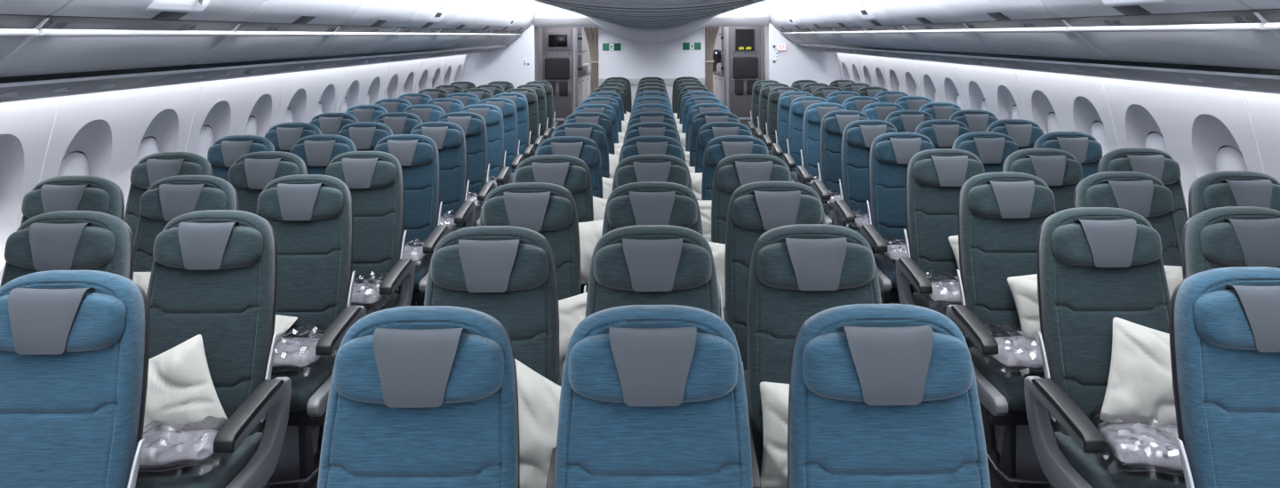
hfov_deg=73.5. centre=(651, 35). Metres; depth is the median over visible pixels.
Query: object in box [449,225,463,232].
cushion
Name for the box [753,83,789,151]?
passenger seat
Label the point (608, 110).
passenger seat
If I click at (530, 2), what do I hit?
ceiling
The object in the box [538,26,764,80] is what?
wall
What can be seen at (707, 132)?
passenger seat
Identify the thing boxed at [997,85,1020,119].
window
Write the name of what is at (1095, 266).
passenger seat
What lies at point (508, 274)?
passenger seat
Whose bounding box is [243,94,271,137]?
window
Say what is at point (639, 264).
passenger seat
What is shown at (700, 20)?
bin
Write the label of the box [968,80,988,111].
window
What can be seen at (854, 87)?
passenger seat
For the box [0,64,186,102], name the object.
panel
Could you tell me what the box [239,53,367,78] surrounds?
panel
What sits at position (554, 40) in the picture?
monitor
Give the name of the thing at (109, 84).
light
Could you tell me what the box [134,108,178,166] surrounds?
window
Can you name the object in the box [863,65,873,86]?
window
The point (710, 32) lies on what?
drape
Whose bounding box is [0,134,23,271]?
window
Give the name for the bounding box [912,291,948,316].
cushion
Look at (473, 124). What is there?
passenger seat
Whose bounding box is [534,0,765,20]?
bin
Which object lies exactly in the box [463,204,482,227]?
cushion
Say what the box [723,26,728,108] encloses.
column
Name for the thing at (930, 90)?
window
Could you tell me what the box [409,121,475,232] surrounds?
passenger seat
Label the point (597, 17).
bin
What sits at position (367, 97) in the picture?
shade
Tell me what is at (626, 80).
passenger seat
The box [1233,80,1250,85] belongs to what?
light
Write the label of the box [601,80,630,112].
passenger seat
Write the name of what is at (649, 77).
passenger seat
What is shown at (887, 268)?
cushion
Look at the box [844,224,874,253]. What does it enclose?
cushion
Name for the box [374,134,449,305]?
passenger seat
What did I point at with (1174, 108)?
wall
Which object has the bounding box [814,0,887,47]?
bin
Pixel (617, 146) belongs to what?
pillow
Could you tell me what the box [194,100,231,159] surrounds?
window
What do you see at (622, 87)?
passenger seat
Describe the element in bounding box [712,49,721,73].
coffee maker
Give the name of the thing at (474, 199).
blanket
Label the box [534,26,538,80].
wall
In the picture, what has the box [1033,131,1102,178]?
passenger seat
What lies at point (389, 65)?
trim
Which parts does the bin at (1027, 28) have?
door, rail, panel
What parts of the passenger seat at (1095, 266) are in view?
trim, armrest, backrest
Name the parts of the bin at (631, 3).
panel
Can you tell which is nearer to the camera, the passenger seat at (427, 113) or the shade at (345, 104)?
the passenger seat at (427, 113)
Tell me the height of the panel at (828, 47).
0.144 m
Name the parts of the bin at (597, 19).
cross rail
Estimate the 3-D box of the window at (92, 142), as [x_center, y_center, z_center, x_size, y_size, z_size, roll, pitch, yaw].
[-2.866,0.749,4.290,0.180,0.650,0.410,0,0,0]
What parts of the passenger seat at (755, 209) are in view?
trim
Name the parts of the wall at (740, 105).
panel, handle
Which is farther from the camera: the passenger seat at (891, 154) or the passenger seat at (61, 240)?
the passenger seat at (891, 154)
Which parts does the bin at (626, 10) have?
door, cross rail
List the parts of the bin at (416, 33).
panel, rail, door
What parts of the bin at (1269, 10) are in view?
door, rail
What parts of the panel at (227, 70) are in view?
panel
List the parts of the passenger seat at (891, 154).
trim, armrest, leg, seat frame, backrest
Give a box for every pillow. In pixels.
[132,272,151,295]
[143,334,228,431]
[274,314,297,341]
[514,359,560,487]
[558,291,587,379]
[578,219,603,284]
[592,196,607,220]
[602,176,613,199]
[608,153,619,178]
[614,143,623,155]
[618,132,624,143]
[621,120,628,133]
[624,113,630,120]
[676,123,682,133]
[679,132,685,151]
[684,151,689,166]
[688,166,695,173]
[689,172,702,199]
[697,200,711,241]
[708,241,725,307]
[760,381,789,487]
[948,235,960,275]
[1007,273,1040,339]
[1099,317,1176,427]
[1163,265,1183,298]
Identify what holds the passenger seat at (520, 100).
on the floor
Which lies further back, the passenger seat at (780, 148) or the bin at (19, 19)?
the passenger seat at (780, 148)
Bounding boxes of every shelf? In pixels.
[577,27,586,76]
[716,26,723,75]
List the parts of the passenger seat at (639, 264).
backrest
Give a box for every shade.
[56,152,88,176]
[134,136,158,166]
[194,126,213,159]
[243,116,256,135]
[282,109,292,122]
[314,103,322,116]
[341,97,347,112]
[364,93,368,104]
[934,90,939,102]
[956,95,962,110]
[981,100,988,111]
[1011,105,1020,119]
[1047,112,1060,132]
[1090,121,1110,156]
[1145,132,1168,153]
[1216,146,1247,171]
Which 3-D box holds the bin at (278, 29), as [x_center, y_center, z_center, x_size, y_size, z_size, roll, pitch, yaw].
[-1.976,-0.236,4.601,0.549,0.749,1.265,0,0,0]
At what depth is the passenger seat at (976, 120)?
6.75 m
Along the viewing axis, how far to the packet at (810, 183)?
7.32 m
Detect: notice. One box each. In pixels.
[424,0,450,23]
[504,7,519,28]
[783,5,799,26]
[853,0,877,21]
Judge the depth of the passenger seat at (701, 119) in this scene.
6.72 m
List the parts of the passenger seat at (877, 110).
backrest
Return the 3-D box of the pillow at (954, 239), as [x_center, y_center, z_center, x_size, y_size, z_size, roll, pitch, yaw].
[1.721,1.130,4.306,0.437,0.359,0.132,0,0,-3]
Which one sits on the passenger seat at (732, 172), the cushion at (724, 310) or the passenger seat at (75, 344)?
the cushion at (724, 310)
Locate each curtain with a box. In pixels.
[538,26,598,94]
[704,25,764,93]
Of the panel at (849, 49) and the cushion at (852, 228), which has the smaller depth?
the cushion at (852, 228)
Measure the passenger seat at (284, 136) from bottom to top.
1.172 m
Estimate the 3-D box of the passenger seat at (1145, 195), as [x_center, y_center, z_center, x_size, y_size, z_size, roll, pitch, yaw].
[2.081,1.184,3.492,0.524,1.172,0.652,0,0,0]
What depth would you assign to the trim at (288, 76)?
6.48 m
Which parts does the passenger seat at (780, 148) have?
armrest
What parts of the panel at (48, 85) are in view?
panel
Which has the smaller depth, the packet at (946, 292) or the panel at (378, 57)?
the packet at (946, 292)
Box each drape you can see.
[584,27,598,94]
[704,26,719,93]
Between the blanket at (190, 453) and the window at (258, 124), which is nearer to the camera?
the blanket at (190, 453)
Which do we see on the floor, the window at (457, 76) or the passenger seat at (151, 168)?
the passenger seat at (151, 168)
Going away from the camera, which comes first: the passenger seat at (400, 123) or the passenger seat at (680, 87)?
the passenger seat at (400, 123)
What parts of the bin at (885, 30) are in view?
door, rail, panel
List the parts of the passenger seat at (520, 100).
armrest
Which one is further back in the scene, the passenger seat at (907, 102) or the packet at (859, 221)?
the passenger seat at (907, 102)
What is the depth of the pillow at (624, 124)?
9.02 m
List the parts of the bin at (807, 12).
door, rail, panel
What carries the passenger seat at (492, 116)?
on the floor
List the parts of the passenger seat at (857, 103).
backrest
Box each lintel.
[533,1,599,26]
[704,0,769,25]
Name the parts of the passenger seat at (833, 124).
trim, armrest, backrest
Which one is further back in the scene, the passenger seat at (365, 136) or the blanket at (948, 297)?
the passenger seat at (365, 136)
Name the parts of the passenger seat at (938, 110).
backrest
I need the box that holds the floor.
[261,289,1055,487]
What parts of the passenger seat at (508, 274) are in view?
backrest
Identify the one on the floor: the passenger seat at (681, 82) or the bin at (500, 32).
the passenger seat at (681, 82)
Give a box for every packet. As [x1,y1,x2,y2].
[138,409,235,471]
[271,324,339,372]
[351,272,397,308]
[402,238,430,263]
[438,209,460,231]
[464,190,483,207]
[486,175,501,187]
[798,172,821,185]
[818,188,843,204]
[838,209,869,228]
[870,234,907,263]
[911,269,961,306]
[962,322,1044,373]
[1095,403,1183,477]
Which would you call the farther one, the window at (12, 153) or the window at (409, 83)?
the window at (409, 83)
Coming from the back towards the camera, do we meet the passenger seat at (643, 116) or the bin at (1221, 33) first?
the passenger seat at (643, 116)
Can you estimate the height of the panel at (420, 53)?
0.144 m
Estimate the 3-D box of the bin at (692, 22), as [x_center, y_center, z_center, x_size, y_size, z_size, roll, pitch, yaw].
[-0.002,-0.353,12.024,2.060,0.524,0.905,0,0,0]
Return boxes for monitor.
[544,31,570,50]
[735,28,754,51]
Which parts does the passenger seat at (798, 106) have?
armrest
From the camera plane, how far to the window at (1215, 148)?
4.37 m
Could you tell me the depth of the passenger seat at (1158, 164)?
4.44 m
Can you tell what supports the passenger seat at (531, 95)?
on the floor
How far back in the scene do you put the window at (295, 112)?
6.91 m
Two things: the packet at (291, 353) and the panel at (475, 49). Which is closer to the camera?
the packet at (291, 353)
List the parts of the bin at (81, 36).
panel, rail, door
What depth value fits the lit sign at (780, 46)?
12.77 m
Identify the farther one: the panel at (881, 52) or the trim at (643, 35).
the trim at (643, 35)
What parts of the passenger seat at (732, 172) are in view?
backrest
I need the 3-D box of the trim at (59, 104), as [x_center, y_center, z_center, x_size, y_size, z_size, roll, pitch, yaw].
[-2.796,1.004,3.977,0.141,1.380,0.012,0,0,0]
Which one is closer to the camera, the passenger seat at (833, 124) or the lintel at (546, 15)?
the passenger seat at (833, 124)
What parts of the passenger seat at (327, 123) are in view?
backrest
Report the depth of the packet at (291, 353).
3.38 m
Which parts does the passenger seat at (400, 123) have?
backrest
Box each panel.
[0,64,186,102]
[110,57,299,91]
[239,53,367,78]
[323,50,414,69]
[376,48,447,63]
[417,47,471,59]
[444,45,492,56]
[810,43,860,55]
[831,45,888,57]
[856,46,927,61]
[888,48,983,66]
[935,50,1061,73]
[1003,54,1193,86]
[1116,60,1279,94]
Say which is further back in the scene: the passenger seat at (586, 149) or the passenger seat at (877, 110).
the passenger seat at (877, 110)
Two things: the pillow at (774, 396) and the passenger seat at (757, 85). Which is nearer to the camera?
the pillow at (774, 396)
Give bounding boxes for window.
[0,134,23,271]
[56,119,111,179]
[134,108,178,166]
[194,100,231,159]
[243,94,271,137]
[282,88,306,122]
[314,83,335,116]
[341,80,359,112]
[364,77,380,104]
[384,73,398,98]
[401,72,414,94]
[416,69,427,93]
[430,67,439,88]
[441,65,451,85]
[453,64,461,81]
[841,62,850,79]
[852,64,861,82]
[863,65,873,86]
[875,67,887,88]
[889,69,901,91]
[905,72,919,95]
[923,74,939,102]
[944,77,962,110]
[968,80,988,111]
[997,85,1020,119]
[1031,89,1060,134]
[1072,96,1110,156]
[1125,104,1168,153]
[1192,113,1247,178]
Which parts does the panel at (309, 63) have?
panel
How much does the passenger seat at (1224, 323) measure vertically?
1.172 m
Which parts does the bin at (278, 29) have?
panel, rail, door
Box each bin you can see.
[0,0,70,60]
[0,0,264,77]
[187,0,362,64]
[299,0,422,57]
[368,0,461,53]
[414,0,488,50]
[448,0,509,47]
[472,0,525,47]
[492,3,535,45]
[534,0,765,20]
[536,0,761,15]
[558,3,753,23]
[560,0,735,6]
[569,10,727,24]
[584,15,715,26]
[597,18,703,27]
[606,19,701,28]
[612,22,692,28]
[766,1,809,43]
[777,0,831,45]
[793,0,855,46]
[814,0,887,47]
[842,0,935,50]
[881,0,1003,54]
[941,0,1116,60]
[1040,0,1279,69]
[1240,0,1279,35]
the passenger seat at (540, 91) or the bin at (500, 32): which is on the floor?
the passenger seat at (540, 91)
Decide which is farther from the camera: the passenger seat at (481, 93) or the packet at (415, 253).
the passenger seat at (481, 93)
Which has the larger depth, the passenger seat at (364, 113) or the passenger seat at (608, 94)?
the passenger seat at (608, 94)
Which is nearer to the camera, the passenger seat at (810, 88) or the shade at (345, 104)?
the shade at (345, 104)
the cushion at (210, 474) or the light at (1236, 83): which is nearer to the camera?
the cushion at (210, 474)
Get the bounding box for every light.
[0,91,16,96]
[53,87,70,91]
[99,82,114,87]
[1073,68,1085,71]
[1189,77,1204,81]
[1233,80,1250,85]
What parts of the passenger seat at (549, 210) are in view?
backrest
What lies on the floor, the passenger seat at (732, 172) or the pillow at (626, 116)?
the passenger seat at (732, 172)
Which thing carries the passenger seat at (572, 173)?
on the floor
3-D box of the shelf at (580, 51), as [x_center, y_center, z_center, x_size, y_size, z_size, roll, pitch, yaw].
[-1.289,0.151,15.540,0.220,1.100,1.920,0,0,0]
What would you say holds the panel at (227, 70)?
attached to the wall at (129, 113)
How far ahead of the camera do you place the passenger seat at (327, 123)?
6.78 m
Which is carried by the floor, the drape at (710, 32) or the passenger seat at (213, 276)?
the passenger seat at (213, 276)
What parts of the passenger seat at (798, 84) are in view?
backrest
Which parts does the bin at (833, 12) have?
door, rail, panel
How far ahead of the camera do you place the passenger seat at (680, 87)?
10.80 m
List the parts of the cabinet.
cupboard door, cupboard door, cupboard door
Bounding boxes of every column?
[572,27,577,111]
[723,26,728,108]
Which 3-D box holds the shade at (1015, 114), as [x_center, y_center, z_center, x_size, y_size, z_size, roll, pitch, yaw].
[2.923,0.746,6.798,0.072,0.373,0.293,0,0,0]
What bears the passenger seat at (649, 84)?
on the floor
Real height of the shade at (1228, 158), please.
0.373 m
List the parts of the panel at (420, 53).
panel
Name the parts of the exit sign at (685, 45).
pictogram panel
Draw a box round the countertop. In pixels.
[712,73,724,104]
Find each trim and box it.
[39,103,60,182]
[184,86,202,151]
[276,76,288,124]
[336,70,347,112]
[381,64,390,99]
[584,14,719,41]
[598,78,704,85]
[912,62,922,95]
[955,66,967,110]
[1014,72,1027,119]
[1101,81,1119,148]
[1242,96,1264,173]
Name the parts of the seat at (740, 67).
rail, backrest, rail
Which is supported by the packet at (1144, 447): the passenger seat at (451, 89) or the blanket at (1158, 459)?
the blanket at (1158, 459)
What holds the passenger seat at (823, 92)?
on the floor
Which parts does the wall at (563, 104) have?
handle, panel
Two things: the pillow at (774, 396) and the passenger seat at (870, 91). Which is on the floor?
the passenger seat at (870, 91)
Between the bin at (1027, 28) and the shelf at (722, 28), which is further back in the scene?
the shelf at (722, 28)
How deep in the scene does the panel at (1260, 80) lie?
3.44 m
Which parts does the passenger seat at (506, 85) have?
backrest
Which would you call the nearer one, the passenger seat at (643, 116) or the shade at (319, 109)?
the passenger seat at (643, 116)
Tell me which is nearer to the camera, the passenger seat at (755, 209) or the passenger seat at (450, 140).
the passenger seat at (755, 209)
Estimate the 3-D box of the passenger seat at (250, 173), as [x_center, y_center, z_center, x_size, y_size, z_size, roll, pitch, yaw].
[-2.049,1.204,4.288,0.524,1.172,0.652,0,0,0]
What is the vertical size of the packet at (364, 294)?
0.102 m
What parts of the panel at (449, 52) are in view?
panel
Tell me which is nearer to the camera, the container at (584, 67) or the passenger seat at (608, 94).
the passenger seat at (608, 94)
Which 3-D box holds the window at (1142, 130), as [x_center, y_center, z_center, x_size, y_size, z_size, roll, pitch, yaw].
[2.873,0.721,4.917,0.180,0.650,0.410,0,0,0]
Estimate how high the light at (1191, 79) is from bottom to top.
0.020 m
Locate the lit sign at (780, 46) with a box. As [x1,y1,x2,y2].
[776,43,786,50]
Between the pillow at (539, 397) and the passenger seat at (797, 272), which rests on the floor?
the passenger seat at (797, 272)
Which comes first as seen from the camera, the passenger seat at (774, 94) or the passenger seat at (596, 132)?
the passenger seat at (596, 132)
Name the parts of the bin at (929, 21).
door, rail, panel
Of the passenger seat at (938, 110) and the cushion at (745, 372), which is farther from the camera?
the passenger seat at (938, 110)
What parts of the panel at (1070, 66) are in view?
panel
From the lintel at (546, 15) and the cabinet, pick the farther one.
the cabinet
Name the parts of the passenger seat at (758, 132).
armrest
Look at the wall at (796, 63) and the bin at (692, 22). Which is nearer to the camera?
the bin at (692, 22)
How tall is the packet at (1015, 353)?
0.106 m
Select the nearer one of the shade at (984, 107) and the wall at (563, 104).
the shade at (984, 107)
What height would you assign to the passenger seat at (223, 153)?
1.172 m
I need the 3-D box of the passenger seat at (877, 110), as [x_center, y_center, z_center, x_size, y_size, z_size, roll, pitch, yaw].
[2.081,1.184,7.347,0.524,1.172,0.652,0,0,0]
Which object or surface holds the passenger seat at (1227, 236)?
on the floor
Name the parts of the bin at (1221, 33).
door, rail, panel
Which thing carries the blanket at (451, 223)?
on the packet at (449, 222)
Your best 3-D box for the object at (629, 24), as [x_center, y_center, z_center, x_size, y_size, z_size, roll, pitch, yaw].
[-0.002,-0.353,8.402,2.060,0.524,1.258,0,0,0]
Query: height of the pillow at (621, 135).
0.378 m
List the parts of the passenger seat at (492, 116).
armrest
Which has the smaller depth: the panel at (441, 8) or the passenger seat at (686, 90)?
the panel at (441, 8)
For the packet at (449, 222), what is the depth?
5.74 m
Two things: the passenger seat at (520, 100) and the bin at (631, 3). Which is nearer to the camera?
the bin at (631, 3)
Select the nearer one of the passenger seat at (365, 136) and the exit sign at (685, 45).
the passenger seat at (365, 136)
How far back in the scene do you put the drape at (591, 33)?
13.26 m
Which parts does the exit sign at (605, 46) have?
pictogram panel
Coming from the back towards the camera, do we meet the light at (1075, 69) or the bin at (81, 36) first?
the light at (1075, 69)
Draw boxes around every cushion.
[135,432,262,487]
[270,349,338,412]
[365,292,399,315]
[398,255,431,289]
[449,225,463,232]
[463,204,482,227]
[501,172,514,184]
[720,305,726,321]
[744,370,751,429]
[790,171,805,184]
[822,202,845,226]
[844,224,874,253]
[873,253,912,288]
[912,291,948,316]
[968,346,1045,411]
[1054,432,1186,487]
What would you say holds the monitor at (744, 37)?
attached to the wall at (740, 105)
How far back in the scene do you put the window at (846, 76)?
12.59 m
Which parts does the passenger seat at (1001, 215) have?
trim, armrest, leg, backrest, seat frame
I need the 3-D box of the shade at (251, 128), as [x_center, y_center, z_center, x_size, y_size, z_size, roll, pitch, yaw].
[-2.916,0.774,6.171,0.072,0.373,0.293,0,0,0]
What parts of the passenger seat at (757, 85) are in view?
backrest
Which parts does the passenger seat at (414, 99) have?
backrest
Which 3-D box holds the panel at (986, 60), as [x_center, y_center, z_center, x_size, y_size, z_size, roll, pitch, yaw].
[2.399,0.175,5.870,0.493,0.144,1.264,0,0,0]
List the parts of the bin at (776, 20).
door, rail, panel, service panel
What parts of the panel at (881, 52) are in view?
panel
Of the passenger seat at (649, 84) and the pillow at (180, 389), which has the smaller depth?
the pillow at (180, 389)
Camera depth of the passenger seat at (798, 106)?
8.28 m
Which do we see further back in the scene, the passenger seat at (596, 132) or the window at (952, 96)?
the window at (952, 96)
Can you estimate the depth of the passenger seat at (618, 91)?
10.00 m
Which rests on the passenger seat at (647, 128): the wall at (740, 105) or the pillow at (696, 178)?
the pillow at (696, 178)
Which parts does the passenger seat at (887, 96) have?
backrest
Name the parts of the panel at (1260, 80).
panel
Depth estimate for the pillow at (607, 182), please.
5.76 m
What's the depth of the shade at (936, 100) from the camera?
8.70 m
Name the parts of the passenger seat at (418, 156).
backrest, seat frame, leg, armrest, trim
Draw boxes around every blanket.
[138,429,220,469]
[272,336,319,369]
[351,283,383,305]
[402,246,424,262]
[440,218,455,231]
[464,197,479,206]
[488,180,497,187]
[827,195,843,204]
[851,216,869,228]
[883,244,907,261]
[928,281,961,304]
[989,336,1043,369]
[1097,421,1183,473]
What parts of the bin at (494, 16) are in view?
panel, rail, door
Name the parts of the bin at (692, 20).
cross rail, panel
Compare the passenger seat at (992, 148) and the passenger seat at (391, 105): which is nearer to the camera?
the passenger seat at (992, 148)
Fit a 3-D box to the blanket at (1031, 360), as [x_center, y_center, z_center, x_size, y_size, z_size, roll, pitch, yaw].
[1.521,1.263,3.417,0.368,0.057,0.288,0,0,-6]
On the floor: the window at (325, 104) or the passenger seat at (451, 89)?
the passenger seat at (451, 89)
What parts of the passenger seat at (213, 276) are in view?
backrest, armrest, trim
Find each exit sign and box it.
[602,43,620,50]
[682,42,701,49]
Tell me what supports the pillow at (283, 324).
on the packet at (291, 353)
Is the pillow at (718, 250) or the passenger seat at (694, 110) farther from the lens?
the passenger seat at (694, 110)
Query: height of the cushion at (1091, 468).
0.116 m
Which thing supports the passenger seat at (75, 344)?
on the floor
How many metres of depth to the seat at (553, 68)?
14.01 m
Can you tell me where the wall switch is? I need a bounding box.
[523,58,529,65]
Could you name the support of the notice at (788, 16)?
attached to the bin at (803, 31)
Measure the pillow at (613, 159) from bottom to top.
0.349 m
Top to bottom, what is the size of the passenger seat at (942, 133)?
1.172 m
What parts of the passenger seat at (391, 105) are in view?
backrest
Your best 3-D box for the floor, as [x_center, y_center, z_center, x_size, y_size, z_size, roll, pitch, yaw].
[0.009,1.805,7.500,5.800,0.050,19.400,0,0,0]
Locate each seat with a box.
[0,210,134,287]
[0,270,150,487]
[20,175,124,224]
[124,152,213,243]
[133,175,239,271]
[135,209,291,487]
[207,135,275,181]
[227,151,307,214]
[256,174,366,487]
[264,122,322,152]
[290,134,356,175]
[309,112,358,135]
[317,305,519,487]
[325,151,415,315]
[337,121,393,151]
[345,104,387,121]
[374,98,411,112]
[374,112,422,135]
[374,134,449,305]
[397,93,431,105]
[402,104,445,122]
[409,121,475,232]
[417,88,448,99]
[424,225,564,487]
[425,97,463,113]
[434,84,463,94]
[438,112,495,227]
[445,92,479,106]
[449,81,476,90]
[459,104,511,186]
[462,88,493,101]
[476,84,504,95]
[478,97,524,184]
[479,182,586,386]
[488,80,514,92]
[493,92,535,159]
[505,88,543,158]
[512,154,593,294]
[516,84,551,139]
[525,80,558,133]
[535,136,603,199]
[543,57,571,95]
[551,122,609,177]
[554,304,752,487]
[563,112,615,154]
[573,104,618,143]
[581,96,622,132]
[585,224,761,487]
[587,91,623,120]
[592,87,626,113]
[597,83,628,111]
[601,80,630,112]
[601,181,703,236]
[605,77,631,112]
[611,154,692,191]
[618,136,686,163]
[623,121,680,143]
[626,112,677,128]
[629,103,674,118]
[632,96,671,109]
[633,91,670,102]
[635,87,668,95]
[636,82,667,91]
[637,80,665,87]
[638,76,664,83]
[672,76,698,112]
[673,79,702,112]
[675,82,705,112]
[677,87,711,119]
[679,91,716,124]
[681,96,722,133]
[685,103,730,151]
[686,111,740,167]
[695,121,752,173]
[701,135,768,199]
[705,153,791,321]
[719,181,825,429]
[730,56,759,94]
[742,224,881,479]
[747,80,779,139]
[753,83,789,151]
[761,87,799,158]
[771,91,813,172]
[782,96,828,184]
[787,304,991,487]
[791,80,816,91]
[795,103,847,203]
[800,82,830,95]
[812,87,844,99]
[812,110,869,226]
[826,90,860,104]
[829,80,855,88]
[832,120,897,296]
[841,82,870,92]
[842,96,879,111]
[856,86,887,97]
[859,132,935,303]
[861,102,903,120]
[874,90,908,103]
[885,110,933,132]
[895,96,932,110]
[896,148,984,348]
[914,119,970,148]
[919,102,961,119]
[946,171,1055,487]
[948,109,998,132]
[952,131,1018,173]
[985,119,1043,150]
[1001,148,1082,212]
[1024,207,1186,487]
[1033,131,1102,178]
[1072,171,1182,266]
[1097,147,1188,247]
[1168,266,1279,487]
[1181,206,1279,279]
[1188,170,1279,218]
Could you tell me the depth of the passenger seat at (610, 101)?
8.36 m
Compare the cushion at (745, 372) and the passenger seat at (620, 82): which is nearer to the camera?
the cushion at (745, 372)
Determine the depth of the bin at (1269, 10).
2.65 m
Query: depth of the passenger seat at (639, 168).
4.28 m
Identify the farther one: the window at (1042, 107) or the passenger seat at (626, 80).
the passenger seat at (626, 80)
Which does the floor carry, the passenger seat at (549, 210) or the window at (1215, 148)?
the passenger seat at (549, 210)
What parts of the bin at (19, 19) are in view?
panel, rail, door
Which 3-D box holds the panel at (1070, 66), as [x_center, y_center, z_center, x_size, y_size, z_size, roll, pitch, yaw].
[2.399,0.175,4.604,0.493,0.144,1.264,0,0,0]
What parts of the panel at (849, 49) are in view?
panel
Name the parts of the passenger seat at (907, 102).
backrest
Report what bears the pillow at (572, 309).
on the passenger seat at (549, 210)
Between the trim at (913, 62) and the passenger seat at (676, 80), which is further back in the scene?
the passenger seat at (676, 80)
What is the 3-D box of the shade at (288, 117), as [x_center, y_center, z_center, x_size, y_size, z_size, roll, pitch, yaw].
[-2.916,0.774,6.798,0.072,0.373,0.293,0,0,0]
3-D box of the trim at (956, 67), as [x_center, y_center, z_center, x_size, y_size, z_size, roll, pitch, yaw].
[2.805,0.976,7.739,0.141,1.380,0.012,0,0,0]
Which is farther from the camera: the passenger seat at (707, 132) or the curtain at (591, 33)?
the curtain at (591, 33)
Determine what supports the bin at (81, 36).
attached to the wall at (129, 113)
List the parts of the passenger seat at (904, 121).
backrest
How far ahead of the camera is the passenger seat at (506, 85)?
11.42 m
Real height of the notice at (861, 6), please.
0.292 m
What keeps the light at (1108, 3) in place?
hanging from the bin at (1221, 33)
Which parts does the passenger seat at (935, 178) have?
trim, armrest, backrest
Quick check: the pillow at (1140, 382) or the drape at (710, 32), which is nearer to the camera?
the pillow at (1140, 382)
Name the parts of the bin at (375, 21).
panel, rail, door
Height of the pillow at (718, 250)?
0.354 m
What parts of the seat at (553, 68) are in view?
rail, backrest, rail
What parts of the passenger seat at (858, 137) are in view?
trim, armrest, backrest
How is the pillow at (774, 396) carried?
on the passenger seat at (797, 272)
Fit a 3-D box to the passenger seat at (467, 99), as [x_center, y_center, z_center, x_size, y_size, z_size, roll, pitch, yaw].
[-2.049,1.204,8.914,0.524,1.172,0.652,0,0,0]
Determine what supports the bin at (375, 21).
attached to the wall at (129, 113)
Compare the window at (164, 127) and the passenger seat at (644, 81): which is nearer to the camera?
the window at (164, 127)
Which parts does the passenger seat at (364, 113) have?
backrest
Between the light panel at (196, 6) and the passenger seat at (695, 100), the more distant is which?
the passenger seat at (695, 100)
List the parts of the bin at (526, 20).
service panel, panel, rail, door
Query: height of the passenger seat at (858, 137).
1.172 m
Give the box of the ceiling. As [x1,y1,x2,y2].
[514,0,783,6]
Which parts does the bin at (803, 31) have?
door, rail, panel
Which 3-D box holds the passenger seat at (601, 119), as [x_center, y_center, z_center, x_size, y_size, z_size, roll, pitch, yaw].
[-0.502,1.196,6.537,0.568,1.172,0.652,0,0,0]
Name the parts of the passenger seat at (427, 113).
backrest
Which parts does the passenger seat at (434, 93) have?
backrest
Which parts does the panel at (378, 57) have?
panel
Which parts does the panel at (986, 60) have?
panel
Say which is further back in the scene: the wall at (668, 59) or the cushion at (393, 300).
the wall at (668, 59)
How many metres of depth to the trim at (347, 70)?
7.73 m
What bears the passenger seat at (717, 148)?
on the floor
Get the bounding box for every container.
[582,63,589,73]
[582,64,587,75]
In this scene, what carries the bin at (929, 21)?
attached to the wall at (1174, 108)
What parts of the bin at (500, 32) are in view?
panel, rail, door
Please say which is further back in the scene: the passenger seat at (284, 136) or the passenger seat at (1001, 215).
the passenger seat at (284, 136)
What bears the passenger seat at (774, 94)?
on the floor
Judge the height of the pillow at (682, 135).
0.329 m
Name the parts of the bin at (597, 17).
door, cross rail, panel, door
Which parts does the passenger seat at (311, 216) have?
seat frame, backrest, leg, armrest, trim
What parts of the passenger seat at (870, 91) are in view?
backrest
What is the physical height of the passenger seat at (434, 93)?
1.172 m
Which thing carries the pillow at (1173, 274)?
on the passenger seat at (1145, 195)
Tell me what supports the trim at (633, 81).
attached to the wall at (668, 59)
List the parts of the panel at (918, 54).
panel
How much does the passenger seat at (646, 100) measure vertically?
1.172 m
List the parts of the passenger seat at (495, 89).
backrest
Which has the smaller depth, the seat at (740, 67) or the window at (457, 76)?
the window at (457, 76)
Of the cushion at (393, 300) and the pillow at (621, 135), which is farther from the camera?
the pillow at (621, 135)
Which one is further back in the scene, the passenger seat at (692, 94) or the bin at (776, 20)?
the bin at (776, 20)
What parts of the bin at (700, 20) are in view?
cross rail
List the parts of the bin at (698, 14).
door, cross rail, panel, door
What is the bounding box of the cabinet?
[577,70,591,106]
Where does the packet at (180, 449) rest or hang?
on the passenger seat at (213, 276)
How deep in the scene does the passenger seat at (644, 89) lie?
10.02 m
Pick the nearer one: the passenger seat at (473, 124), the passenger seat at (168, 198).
the passenger seat at (168, 198)
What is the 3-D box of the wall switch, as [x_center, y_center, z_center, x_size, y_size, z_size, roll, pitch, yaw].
[-1.868,0.404,12.793,0.090,0.100,0.014,0,0,0]
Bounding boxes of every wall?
[0,54,467,285]
[461,22,535,87]
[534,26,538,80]
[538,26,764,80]
[542,27,573,126]
[598,25,704,106]
[728,26,760,135]
[764,25,768,79]
[768,21,841,87]
[835,52,1279,218]
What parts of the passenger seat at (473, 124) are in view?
backrest, armrest, trim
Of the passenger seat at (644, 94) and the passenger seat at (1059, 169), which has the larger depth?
the passenger seat at (644, 94)
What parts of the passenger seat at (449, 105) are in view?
backrest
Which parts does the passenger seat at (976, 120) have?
backrest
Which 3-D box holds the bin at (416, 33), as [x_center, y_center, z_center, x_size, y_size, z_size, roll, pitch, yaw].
[-1.976,-0.236,7.133,0.549,0.749,1.265,0,0,0]
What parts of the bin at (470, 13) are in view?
panel, rail, door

